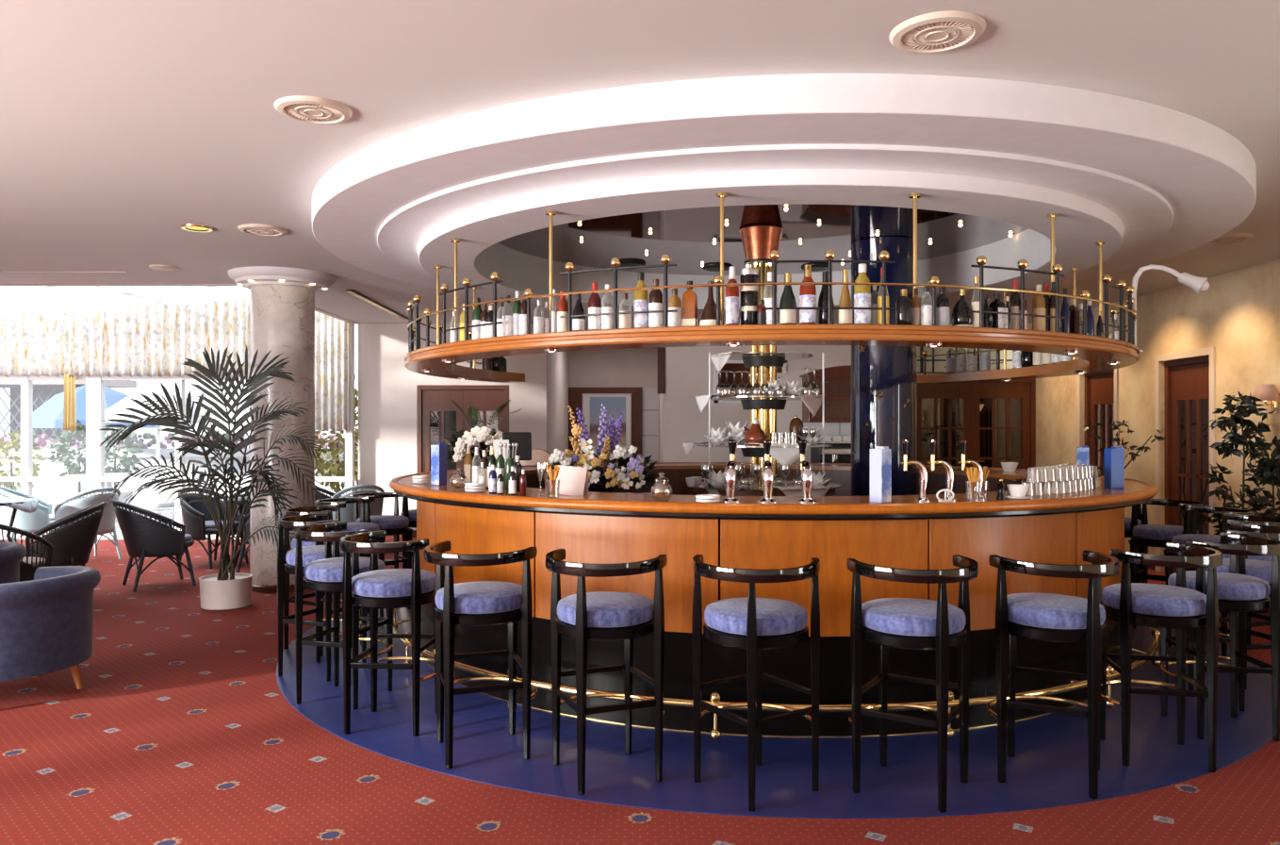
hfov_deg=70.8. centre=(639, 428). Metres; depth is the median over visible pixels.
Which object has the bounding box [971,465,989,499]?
glass
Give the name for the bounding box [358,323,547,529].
wall
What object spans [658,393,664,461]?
wall
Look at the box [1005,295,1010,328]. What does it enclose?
bottle
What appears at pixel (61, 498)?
pot
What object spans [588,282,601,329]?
bottle
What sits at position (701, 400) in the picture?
napkin
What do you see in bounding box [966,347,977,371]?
bottle
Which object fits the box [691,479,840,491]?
glass shelf
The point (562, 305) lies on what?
bottle
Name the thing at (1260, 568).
bar stool
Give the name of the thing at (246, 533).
wicker chair
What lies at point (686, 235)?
ceiling
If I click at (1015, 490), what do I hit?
bowl
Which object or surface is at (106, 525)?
wicker chair
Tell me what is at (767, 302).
bottle
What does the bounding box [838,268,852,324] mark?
bottle
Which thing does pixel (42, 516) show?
wicker chair
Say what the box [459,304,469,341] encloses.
bottle
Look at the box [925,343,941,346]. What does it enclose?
spotlight
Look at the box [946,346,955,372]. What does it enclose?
bottle
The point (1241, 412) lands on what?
potted plant
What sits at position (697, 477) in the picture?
cup
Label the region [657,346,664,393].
trim
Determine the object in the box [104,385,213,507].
parasol
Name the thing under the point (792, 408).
wall
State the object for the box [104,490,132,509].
pot
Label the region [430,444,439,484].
print
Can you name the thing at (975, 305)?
bottle
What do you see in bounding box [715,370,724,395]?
wine glass
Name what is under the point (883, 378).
column
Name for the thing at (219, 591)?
pot
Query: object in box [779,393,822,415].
napkin
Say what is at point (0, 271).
trim
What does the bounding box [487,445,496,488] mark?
bottle
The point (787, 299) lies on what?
bottle
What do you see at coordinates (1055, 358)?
bottle
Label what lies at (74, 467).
shrub
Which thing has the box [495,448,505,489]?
bottle
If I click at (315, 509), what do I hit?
bar stool
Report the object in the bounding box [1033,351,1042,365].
bottle
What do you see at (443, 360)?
spotlight
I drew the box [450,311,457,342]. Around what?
bottle
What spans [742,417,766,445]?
jug
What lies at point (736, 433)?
folded napkin
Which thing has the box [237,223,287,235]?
ceiling vent
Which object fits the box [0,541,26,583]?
armchair
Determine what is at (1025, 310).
bottle
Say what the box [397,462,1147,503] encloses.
countertop
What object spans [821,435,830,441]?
box
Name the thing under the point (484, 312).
bottle
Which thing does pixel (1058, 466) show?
tumbler
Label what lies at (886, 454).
print
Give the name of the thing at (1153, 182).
ceiling
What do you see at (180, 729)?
floor
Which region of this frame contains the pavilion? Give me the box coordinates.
[0,379,136,447]
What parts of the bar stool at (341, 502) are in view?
leg, rail, seat, leg, leg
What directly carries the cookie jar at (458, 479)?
on the bar counter at (1057, 527)
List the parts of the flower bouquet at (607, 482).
flower, flower, flower, flower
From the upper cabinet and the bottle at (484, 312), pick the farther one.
the upper cabinet
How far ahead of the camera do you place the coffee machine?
9.62 m
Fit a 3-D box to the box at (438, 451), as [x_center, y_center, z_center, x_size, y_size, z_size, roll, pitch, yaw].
[-1.250,0.218,5.608,0.085,0.267,0.062,0,0,42]
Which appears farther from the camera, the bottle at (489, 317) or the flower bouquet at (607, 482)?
the flower bouquet at (607, 482)
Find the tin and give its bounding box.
[738,267,759,324]
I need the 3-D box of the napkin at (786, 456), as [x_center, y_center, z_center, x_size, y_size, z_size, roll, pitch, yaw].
[1.004,0.191,6.348,0.360,0.184,0.360,0,0,35]
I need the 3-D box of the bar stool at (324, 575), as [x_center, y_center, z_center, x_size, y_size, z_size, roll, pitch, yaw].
[-1.614,0.997,4.913,0.506,0.934,0.507,0,0,3]
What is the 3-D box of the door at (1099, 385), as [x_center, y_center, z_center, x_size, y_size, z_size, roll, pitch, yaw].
[5.463,0.388,10.555,0.127,2.165,0.790,0,0,0]
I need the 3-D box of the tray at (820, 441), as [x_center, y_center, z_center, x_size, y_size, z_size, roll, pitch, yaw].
[2.330,0.145,9.850,0.800,0.020,0.400,0,0,0]
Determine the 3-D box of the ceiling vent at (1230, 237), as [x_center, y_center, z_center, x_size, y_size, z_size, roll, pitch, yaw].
[4.381,-1.415,6.722,0.330,0.020,0.330,0,0,0]
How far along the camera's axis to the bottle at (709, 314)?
4.35 m
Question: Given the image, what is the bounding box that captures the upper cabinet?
[799,364,851,422]
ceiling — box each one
[0,0,1279,348]
[311,73,1256,313]
[497,204,1028,275]
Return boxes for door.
[416,384,508,473]
[917,377,1035,469]
[1084,369,1114,473]
[1164,355,1209,573]
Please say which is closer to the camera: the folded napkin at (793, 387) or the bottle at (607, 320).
the bottle at (607, 320)
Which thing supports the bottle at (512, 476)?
on the bar counter at (1057, 527)
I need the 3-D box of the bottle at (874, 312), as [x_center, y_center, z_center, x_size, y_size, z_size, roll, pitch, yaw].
[1.138,-0.597,4.367,0.043,0.220,0.042,0,0,-7]
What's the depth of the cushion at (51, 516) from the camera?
10.36 m
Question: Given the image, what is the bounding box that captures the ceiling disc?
[148,263,179,271]
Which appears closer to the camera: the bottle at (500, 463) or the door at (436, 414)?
the bottle at (500, 463)
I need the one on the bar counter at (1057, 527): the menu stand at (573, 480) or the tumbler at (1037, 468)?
the menu stand at (573, 480)
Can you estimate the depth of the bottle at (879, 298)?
4.32 m
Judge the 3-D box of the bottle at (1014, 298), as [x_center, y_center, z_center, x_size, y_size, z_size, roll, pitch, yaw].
[1.920,-0.624,4.611,0.050,0.273,0.049,0,0,-27]
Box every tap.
[720,439,740,502]
[757,439,778,503]
[796,439,817,503]
[900,439,930,501]
[927,439,956,500]
[958,439,985,499]
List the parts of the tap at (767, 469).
handle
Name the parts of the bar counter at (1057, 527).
panel, panel, panel, edge rail, foot rail, panel, panel, panel, panel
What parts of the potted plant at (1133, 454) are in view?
stem, stem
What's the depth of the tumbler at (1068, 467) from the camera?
5.11 m
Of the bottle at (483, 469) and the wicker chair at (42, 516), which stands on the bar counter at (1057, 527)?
the bottle at (483, 469)
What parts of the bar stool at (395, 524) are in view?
leg, leg, rail, seat, seat frame, leg, leg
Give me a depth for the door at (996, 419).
12.24 m
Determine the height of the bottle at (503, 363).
0.158 m
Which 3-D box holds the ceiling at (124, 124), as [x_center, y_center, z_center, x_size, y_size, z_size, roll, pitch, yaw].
[-0.820,-1.425,6.250,12.760,0.001,21.900,0,0,0]
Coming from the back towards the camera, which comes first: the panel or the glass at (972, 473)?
the panel
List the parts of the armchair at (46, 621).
leg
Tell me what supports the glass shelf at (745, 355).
attached to the rack
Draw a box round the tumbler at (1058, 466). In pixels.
[1057,465,1071,477]
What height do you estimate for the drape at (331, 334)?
1.694 m
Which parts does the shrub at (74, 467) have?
stem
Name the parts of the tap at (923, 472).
handle, spout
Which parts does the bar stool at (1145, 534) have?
leg, leg, seat frame, seat, rail, leg, leg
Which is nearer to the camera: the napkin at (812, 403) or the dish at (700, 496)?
the dish at (700, 496)
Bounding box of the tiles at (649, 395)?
[641,387,658,461]
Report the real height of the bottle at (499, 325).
0.236 m
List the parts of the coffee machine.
control panel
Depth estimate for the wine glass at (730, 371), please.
6.47 m
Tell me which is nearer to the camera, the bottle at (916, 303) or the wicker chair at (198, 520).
the bottle at (916, 303)
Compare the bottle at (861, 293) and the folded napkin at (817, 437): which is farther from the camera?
the folded napkin at (817, 437)
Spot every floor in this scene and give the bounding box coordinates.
[0,537,1279,844]
[276,607,1272,818]
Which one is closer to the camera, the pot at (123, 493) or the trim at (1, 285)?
the trim at (1, 285)
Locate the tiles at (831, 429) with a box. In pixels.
[803,422,851,440]
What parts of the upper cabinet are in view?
drawer, drawer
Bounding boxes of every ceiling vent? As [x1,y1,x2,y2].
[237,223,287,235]
[274,96,352,124]
[888,10,985,54]
[1207,232,1253,244]
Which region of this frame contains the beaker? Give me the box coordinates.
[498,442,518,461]
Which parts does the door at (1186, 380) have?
glass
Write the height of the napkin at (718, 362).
0.154 m
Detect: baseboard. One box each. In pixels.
[385,529,416,537]
[1148,565,1155,570]
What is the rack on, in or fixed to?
on the floor at (1049, 765)
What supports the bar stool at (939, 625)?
on the floor at (1049, 765)
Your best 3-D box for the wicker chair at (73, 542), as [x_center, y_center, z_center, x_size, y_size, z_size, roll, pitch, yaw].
[-5.016,1.057,7.805,0.694,0.832,0.614,0,0,-30]
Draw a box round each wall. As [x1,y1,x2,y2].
[0,457,358,495]
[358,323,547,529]
[569,348,657,387]
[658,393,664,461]
[664,323,1032,461]
[776,372,810,462]
[917,345,1014,372]
[1035,258,1279,571]
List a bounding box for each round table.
[0,499,34,541]
[223,495,249,564]
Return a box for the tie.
[63,372,76,430]
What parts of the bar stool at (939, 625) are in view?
leg, leg, rail, seat, seat frame, leg, leg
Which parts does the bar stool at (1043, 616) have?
leg, leg, rail, seat, seat frame, leg, leg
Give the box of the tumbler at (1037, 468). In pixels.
[1033,468,1049,481]
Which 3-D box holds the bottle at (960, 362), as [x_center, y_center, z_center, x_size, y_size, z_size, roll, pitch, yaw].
[2.826,-0.622,7.923,0.086,0.270,0.085,0,0,20]
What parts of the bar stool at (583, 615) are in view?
leg, leg, seat frame, seat, rail, leg, leg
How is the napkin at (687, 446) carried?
on the rack
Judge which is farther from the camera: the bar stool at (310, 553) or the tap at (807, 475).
the bar stool at (310, 553)
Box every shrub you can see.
[0,429,46,524]
[49,419,111,507]
[104,423,144,509]
[314,388,358,492]
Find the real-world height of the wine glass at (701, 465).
0.166 m
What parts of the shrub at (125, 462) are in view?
stem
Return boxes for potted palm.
[98,344,330,609]
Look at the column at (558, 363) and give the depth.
13.96 m
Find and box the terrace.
[33,495,332,528]
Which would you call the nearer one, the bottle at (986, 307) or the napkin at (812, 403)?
the bottle at (986, 307)
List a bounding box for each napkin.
[682,442,711,457]
[695,393,728,411]
[700,483,751,495]
[704,426,730,444]
[704,470,724,488]
[710,350,742,373]
[724,420,747,444]
[751,442,817,469]
[762,379,787,395]
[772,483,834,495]
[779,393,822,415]
[780,380,804,395]
[797,426,826,444]
[812,471,831,485]
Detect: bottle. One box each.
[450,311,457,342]
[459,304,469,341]
[463,445,473,482]
[472,297,482,339]
[472,446,480,481]
[478,461,486,490]
[479,449,487,488]
[480,303,488,338]
[481,357,492,370]
[486,305,492,337]
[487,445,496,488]
[488,464,496,492]
[492,357,500,371]
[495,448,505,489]
[496,297,506,336]
[496,469,503,493]
[499,356,507,371]
[502,295,512,336]
[505,448,514,490]
[508,466,516,494]
[512,291,521,335]
[512,455,522,492]
[519,293,526,334]
[520,469,525,495]
[533,299,544,333]
[541,301,551,332]
[551,289,557,331]
[557,291,567,331]
[572,294,584,330]
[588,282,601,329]
[601,284,613,328]
[619,293,631,328]
[633,271,648,328]
[648,278,663,327]
[668,288,681,326]
[681,280,700,326]
[699,280,722,325]
[725,266,738,325]
[756,299,766,324]
[763,272,771,324]
[779,273,796,324]
[799,263,816,324]
[817,271,834,324]
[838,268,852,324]
[853,262,870,324]
[870,285,878,324]
[877,267,888,324]
[895,289,912,325]
[911,288,920,325]
[920,286,932,325]
[935,287,950,326]
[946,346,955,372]
[951,289,973,327]
[955,348,966,371]
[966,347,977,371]
[970,276,979,327]
[979,349,990,371]
[984,294,989,327]
[986,348,998,370]
[988,293,1007,328]
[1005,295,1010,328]
[1010,279,1019,328]
[1012,350,1021,368]
[1018,298,1027,329]
[1019,350,1033,367]
[1032,284,1045,330]
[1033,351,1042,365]
[1042,352,1051,364]
[1043,283,1050,330]
[1049,281,1055,331]
[1050,328,1060,363]
[1059,354,1072,361]
[1060,288,1069,332]
[1068,298,1079,333]
[1086,300,1094,335]
[1096,311,1103,336]
[1112,313,1119,340]
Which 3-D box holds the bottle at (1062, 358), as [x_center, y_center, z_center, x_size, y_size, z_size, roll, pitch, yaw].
[3.173,-0.622,6.710,0.086,0.270,0.085,0,0,25]
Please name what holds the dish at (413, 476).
on the dish at (413, 479)
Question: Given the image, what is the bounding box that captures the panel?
[568,387,641,463]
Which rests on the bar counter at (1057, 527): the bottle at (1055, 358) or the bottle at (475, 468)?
the bottle at (475, 468)
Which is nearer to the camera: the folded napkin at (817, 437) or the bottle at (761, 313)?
the bottle at (761, 313)
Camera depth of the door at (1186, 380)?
8.99 m
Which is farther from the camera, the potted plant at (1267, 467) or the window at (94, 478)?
the window at (94, 478)
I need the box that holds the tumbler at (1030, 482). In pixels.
[1029,481,1043,494]
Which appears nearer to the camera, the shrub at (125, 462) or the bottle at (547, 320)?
the bottle at (547, 320)
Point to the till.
(523, 439)
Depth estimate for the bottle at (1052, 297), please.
4.69 m
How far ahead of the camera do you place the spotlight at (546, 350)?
4.70 m
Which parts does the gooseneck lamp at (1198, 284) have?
arm, bulb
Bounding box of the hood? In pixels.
[739,224,782,267]
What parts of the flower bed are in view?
planter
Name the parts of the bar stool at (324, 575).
leg, seat frame, rail, leg, seat, leg, leg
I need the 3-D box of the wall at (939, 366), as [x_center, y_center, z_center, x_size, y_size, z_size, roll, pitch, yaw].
[4.500,-1.130,13.500,2.200,0.900,0.060,0,0,0]
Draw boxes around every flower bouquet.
[443,399,520,465]
[536,403,665,492]
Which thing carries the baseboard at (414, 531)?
attached to the wall at (386, 388)
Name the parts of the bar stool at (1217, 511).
leg, seat frame, leg, seat, rail, leg, leg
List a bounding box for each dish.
[411,475,427,477]
[411,477,427,480]
[411,480,427,483]
[464,481,485,486]
[464,485,485,489]
[464,488,485,492]
[695,493,720,499]
[695,497,720,502]
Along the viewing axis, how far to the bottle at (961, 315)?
4.43 m
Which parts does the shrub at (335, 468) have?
stem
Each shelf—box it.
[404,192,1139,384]
[404,324,1139,384]
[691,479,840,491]
[696,443,832,447]
[710,395,822,400]
[715,351,812,360]
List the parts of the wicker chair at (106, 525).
leg, leg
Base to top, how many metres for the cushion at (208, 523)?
0.047 m
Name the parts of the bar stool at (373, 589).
leg, leg, rail, seat, seat frame, leg, leg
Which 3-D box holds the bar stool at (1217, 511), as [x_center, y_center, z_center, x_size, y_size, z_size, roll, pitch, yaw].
[3.792,0.997,6.019,0.524,0.934,0.522,0,0,11]
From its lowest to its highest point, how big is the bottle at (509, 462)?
0.235 m
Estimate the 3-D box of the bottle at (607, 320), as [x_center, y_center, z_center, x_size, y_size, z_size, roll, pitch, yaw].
[-0.163,-0.609,4.571,0.069,0.243,0.068,0,0,25]
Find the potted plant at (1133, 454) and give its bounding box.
[1083,414,1165,473]
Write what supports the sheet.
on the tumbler
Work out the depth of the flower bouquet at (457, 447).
7.51 m
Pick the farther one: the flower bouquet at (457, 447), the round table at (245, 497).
the round table at (245, 497)
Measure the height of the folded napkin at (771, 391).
0.114 m
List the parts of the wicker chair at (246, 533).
leg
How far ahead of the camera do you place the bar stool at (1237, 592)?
4.24 m
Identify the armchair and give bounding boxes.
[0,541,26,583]
[0,565,100,689]
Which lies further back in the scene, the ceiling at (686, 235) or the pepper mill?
the ceiling at (686, 235)
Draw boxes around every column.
[227,265,336,592]
[547,351,569,463]
[851,236,917,495]
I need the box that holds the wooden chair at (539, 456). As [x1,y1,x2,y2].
[519,448,553,465]
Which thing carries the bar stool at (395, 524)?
on the floor at (1049, 765)
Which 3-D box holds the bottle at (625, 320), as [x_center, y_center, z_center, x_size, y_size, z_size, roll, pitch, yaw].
[-0.073,-0.581,4.492,0.063,0.188,0.062,0,0,23]
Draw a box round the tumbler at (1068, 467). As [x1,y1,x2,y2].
[1066,466,1081,478]
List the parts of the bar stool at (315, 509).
leg, rail, seat, leg, leg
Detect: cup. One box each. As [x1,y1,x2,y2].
[685,476,700,486]
[690,475,705,485]
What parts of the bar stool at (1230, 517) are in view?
seat, rail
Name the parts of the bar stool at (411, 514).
leg, leg, seat, seat frame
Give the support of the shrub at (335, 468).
on the terrace
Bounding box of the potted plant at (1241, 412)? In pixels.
[1198,391,1279,612]
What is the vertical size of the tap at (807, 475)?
0.298 m
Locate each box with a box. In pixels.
[430,442,446,485]
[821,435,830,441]
[832,435,841,441]
[841,435,851,441]
[869,445,891,502]
[1076,445,1089,473]
[1104,445,1124,489]
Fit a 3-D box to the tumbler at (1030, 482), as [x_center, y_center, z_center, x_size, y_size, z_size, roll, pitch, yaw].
[2.123,0.319,4.825,0.072,0.065,0.070,0,0,0]
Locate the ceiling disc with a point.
(157, 267)
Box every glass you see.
[545,464,559,496]
[701,464,710,488]
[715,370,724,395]
[729,371,738,395]
[737,370,746,395]
[739,462,749,485]
[746,462,755,485]
[752,370,761,395]
[801,367,812,393]
[808,368,820,394]
[965,466,981,500]
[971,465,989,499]
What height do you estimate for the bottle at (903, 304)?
0.187 m
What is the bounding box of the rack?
[691,261,840,495]
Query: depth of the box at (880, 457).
4.29 m
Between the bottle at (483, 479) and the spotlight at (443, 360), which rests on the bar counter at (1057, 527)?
the bottle at (483, 479)
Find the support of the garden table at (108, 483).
on the terrace
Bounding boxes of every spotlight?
[442,359,454,361]
[543,348,557,352]
[725,342,740,345]
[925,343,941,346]
[1063,350,1079,354]
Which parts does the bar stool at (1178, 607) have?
leg, leg, seat, seat frame, rail, leg, leg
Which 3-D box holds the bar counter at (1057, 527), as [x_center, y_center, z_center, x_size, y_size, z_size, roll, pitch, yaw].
[0.843,0.906,6.695,5.228,1.127,5.228,0,0,45]
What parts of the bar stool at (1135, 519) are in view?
seat frame, seat, leg, leg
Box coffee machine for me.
[810,440,851,462]
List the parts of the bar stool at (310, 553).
leg, seat frame, rail, leg, seat, leg, leg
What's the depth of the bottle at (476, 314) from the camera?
5.13 m
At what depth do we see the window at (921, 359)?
12.24 m
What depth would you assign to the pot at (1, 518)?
13.77 m
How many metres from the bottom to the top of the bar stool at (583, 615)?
0.934 m
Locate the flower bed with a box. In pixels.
[0,432,358,457]
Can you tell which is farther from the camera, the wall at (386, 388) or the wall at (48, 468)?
the wall at (48, 468)
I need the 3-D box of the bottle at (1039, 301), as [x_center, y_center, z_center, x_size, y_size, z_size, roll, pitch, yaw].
[2.064,-0.616,4.664,0.066,0.258,0.065,0,0,-31]
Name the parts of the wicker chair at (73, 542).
leg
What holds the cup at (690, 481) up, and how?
on the rack
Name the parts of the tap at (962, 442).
handle, spout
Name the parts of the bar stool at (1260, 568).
leg, seat, leg, leg, rail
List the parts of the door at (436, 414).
glass, glass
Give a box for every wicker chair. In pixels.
[0,486,55,541]
[0,523,53,581]
[24,501,107,566]
[53,486,121,558]
[110,498,196,591]
[177,486,248,569]
[219,488,249,555]
[236,512,249,572]
[314,485,341,520]
[331,484,384,522]
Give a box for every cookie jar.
[449,465,468,490]
[651,472,672,501]
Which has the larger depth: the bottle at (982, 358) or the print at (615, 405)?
the print at (615, 405)
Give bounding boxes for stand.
[554,464,588,495]
[614,492,656,493]
[935,488,954,501]
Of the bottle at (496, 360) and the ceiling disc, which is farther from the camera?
the ceiling disc
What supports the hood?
hanging from the ceiling at (686, 235)
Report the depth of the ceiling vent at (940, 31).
3.21 m
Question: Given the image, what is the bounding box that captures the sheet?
[1002,472,1104,482]
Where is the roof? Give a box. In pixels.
[0,286,249,313]
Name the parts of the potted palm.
stem, stem, stem, stem, stem, stem, stem, stem, stem, stem, stem, stem, stem, stem, stem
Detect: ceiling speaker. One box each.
[619,260,646,266]
[702,263,732,271]
[801,263,827,271]
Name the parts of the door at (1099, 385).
glass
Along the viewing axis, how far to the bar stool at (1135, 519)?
7.07 m
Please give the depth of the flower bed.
19.75 m
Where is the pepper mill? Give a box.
[996,477,1005,499]
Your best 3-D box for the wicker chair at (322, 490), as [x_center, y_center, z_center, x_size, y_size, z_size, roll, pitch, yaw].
[-3.936,1.057,11.264,0.694,0.832,0.614,0,0,-45]
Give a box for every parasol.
[32,384,156,427]
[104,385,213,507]
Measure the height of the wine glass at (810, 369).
0.201 m
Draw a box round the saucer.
[1005,495,1031,499]
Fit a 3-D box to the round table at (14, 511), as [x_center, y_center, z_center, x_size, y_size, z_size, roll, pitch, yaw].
[-6.720,1.113,9.350,0.760,0.726,0.760,0,0,0]
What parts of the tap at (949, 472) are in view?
handle, spout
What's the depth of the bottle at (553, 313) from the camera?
4.70 m
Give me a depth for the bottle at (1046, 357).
6.94 m
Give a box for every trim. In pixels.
[0,271,128,272]
[0,283,358,324]
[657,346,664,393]
[1076,345,1215,571]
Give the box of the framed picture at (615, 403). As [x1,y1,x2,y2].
[582,393,631,457]
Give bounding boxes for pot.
[0,511,4,524]
[59,494,85,507]
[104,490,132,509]
[198,572,253,609]
[788,415,804,443]
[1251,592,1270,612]
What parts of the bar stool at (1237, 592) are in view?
leg, leg, seat, rail, leg, seat frame, leg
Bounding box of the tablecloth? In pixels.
[0,497,38,512]
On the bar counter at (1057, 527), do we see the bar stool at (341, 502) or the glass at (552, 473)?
the glass at (552, 473)
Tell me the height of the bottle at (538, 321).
0.191 m
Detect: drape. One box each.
[246,301,249,388]
[314,311,347,430]
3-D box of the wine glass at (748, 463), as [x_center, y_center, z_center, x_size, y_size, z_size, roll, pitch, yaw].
[0.794,0.328,6.430,0.068,0.166,0.067,0,0,0]
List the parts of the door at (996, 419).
glass, glass, frame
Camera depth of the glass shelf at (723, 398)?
6.54 m
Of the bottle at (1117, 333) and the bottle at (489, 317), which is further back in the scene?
the bottle at (1117, 333)
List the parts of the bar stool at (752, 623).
leg, leg, seat, seat frame, rail, leg, leg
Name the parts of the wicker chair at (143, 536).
leg, leg, leg, seat, leg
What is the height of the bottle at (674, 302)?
0.198 m
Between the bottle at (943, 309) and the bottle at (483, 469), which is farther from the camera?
the bottle at (483, 469)
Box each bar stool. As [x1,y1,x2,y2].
[277,512,366,681]
[283,504,365,656]
[295,521,393,708]
[313,496,385,628]
[339,529,436,736]
[349,491,412,613]
[400,496,416,568]
[424,540,537,769]
[544,548,667,794]
[691,554,820,810]
[846,554,979,812]
[986,550,1118,798]
[1100,541,1222,771]
[1124,504,1141,582]
[1128,498,1206,634]
[1159,531,1279,740]
[1163,504,1255,656]
[1186,512,1279,681]
[1187,522,1279,710]
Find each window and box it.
[0,292,355,539]
[714,360,786,403]
[917,345,1016,373]
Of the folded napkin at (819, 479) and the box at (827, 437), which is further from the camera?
the box at (827, 437)
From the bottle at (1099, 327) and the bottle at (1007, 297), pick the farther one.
the bottle at (1099, 327)
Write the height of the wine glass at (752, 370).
0.175 m
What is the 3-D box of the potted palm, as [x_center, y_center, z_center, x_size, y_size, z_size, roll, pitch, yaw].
[-3.486,0.379,7.428,2.110,2.183,0.941,0,0,0]
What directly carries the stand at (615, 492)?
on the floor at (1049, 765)
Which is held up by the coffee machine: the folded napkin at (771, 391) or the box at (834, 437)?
the box at (834, 437)
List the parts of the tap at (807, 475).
handle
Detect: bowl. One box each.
[1001,461,1018,471]
[1006,484,1029,496]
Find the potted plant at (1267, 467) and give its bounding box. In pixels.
[1241,435,1279,518]
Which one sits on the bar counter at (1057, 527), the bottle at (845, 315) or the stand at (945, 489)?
the stand at (945, 489)
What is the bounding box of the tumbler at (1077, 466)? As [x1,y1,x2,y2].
[1076,465,1089,477]
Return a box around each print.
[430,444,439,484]
[590,396,625,445]
[881,449,891,501]
[1111,448,1124,488]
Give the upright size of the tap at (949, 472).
0.298 m
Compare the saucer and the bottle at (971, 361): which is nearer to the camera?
the saucer
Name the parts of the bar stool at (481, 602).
leg, leg, seat frame, seat, rail, leg, leg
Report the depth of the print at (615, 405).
15.84 m
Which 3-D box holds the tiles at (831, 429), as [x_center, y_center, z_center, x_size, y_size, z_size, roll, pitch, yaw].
[2.300,0.050,10.160,0.960,0.260,0.020,0,0,0]
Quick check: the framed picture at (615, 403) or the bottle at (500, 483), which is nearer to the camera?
the bottle at (500, 483)
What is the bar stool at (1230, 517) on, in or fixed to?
on the floor at (1049, 765)
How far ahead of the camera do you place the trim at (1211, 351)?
9.28 m
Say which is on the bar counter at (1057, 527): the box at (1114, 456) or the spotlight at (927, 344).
the box at (1114, 456)
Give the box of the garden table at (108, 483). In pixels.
[65,472,149,520]
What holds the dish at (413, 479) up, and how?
on the dish at (414, 482)
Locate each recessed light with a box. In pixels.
[180,223,213,231]
[345,289,408,320]
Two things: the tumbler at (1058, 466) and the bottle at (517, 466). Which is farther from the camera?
the tumbler at (1058, 466)
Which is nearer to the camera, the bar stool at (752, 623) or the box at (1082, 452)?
the bar stool at (752, 623)
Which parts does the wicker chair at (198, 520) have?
leg, leg, seat, leg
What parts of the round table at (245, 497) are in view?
leg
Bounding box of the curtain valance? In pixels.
[0,298,249,377]
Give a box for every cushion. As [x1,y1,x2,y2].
[20,556,45,566]
[49,513,54,520]
[184,533,192,540]
[205,520,239,527]
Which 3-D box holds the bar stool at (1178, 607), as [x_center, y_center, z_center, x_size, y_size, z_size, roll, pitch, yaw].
[2.315,0.997,4.042,0.506,0.934,0.507,0,0,23]
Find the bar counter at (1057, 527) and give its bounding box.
[389,461,1160,739]
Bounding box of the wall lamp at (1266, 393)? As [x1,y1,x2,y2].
[1251,384,1279,407]
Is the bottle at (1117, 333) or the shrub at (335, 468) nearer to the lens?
the bottle at (1117, 333)
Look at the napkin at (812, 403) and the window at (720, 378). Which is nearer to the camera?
the napkin at (812, 403)
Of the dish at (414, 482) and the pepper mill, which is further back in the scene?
the dish at (414, 482)
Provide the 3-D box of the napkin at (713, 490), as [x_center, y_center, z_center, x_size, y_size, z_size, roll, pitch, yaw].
[0.609,0.471,6.368,0.300,0.154,0.300,0,0,-10]
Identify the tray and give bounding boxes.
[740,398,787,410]
[740,447,772,457]
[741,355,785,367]
[818,440,851,443]
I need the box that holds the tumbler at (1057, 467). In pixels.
[1055,467,1069,479]
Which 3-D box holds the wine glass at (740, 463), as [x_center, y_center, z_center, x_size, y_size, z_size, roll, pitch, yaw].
[0.736,0.328,6.340,0.068,0.166,0.067,0,0,0]
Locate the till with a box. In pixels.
[492,431,531,487]
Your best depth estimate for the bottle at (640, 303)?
4.46 m
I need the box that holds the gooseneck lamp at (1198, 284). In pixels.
[1132,263,1209,352]
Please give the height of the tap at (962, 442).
0.298 m
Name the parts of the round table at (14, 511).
leg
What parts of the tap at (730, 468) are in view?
handle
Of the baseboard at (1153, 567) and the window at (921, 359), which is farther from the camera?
the window at (921, 359)
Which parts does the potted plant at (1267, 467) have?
stem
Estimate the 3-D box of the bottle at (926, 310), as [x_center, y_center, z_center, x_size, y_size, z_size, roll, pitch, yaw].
[1.392,-0.593,4.375,0.053,0.212,0.052,0,0,-13]
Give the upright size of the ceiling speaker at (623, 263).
0.030 m
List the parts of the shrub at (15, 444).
stem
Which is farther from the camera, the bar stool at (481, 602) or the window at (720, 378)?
the window at (720, 378)

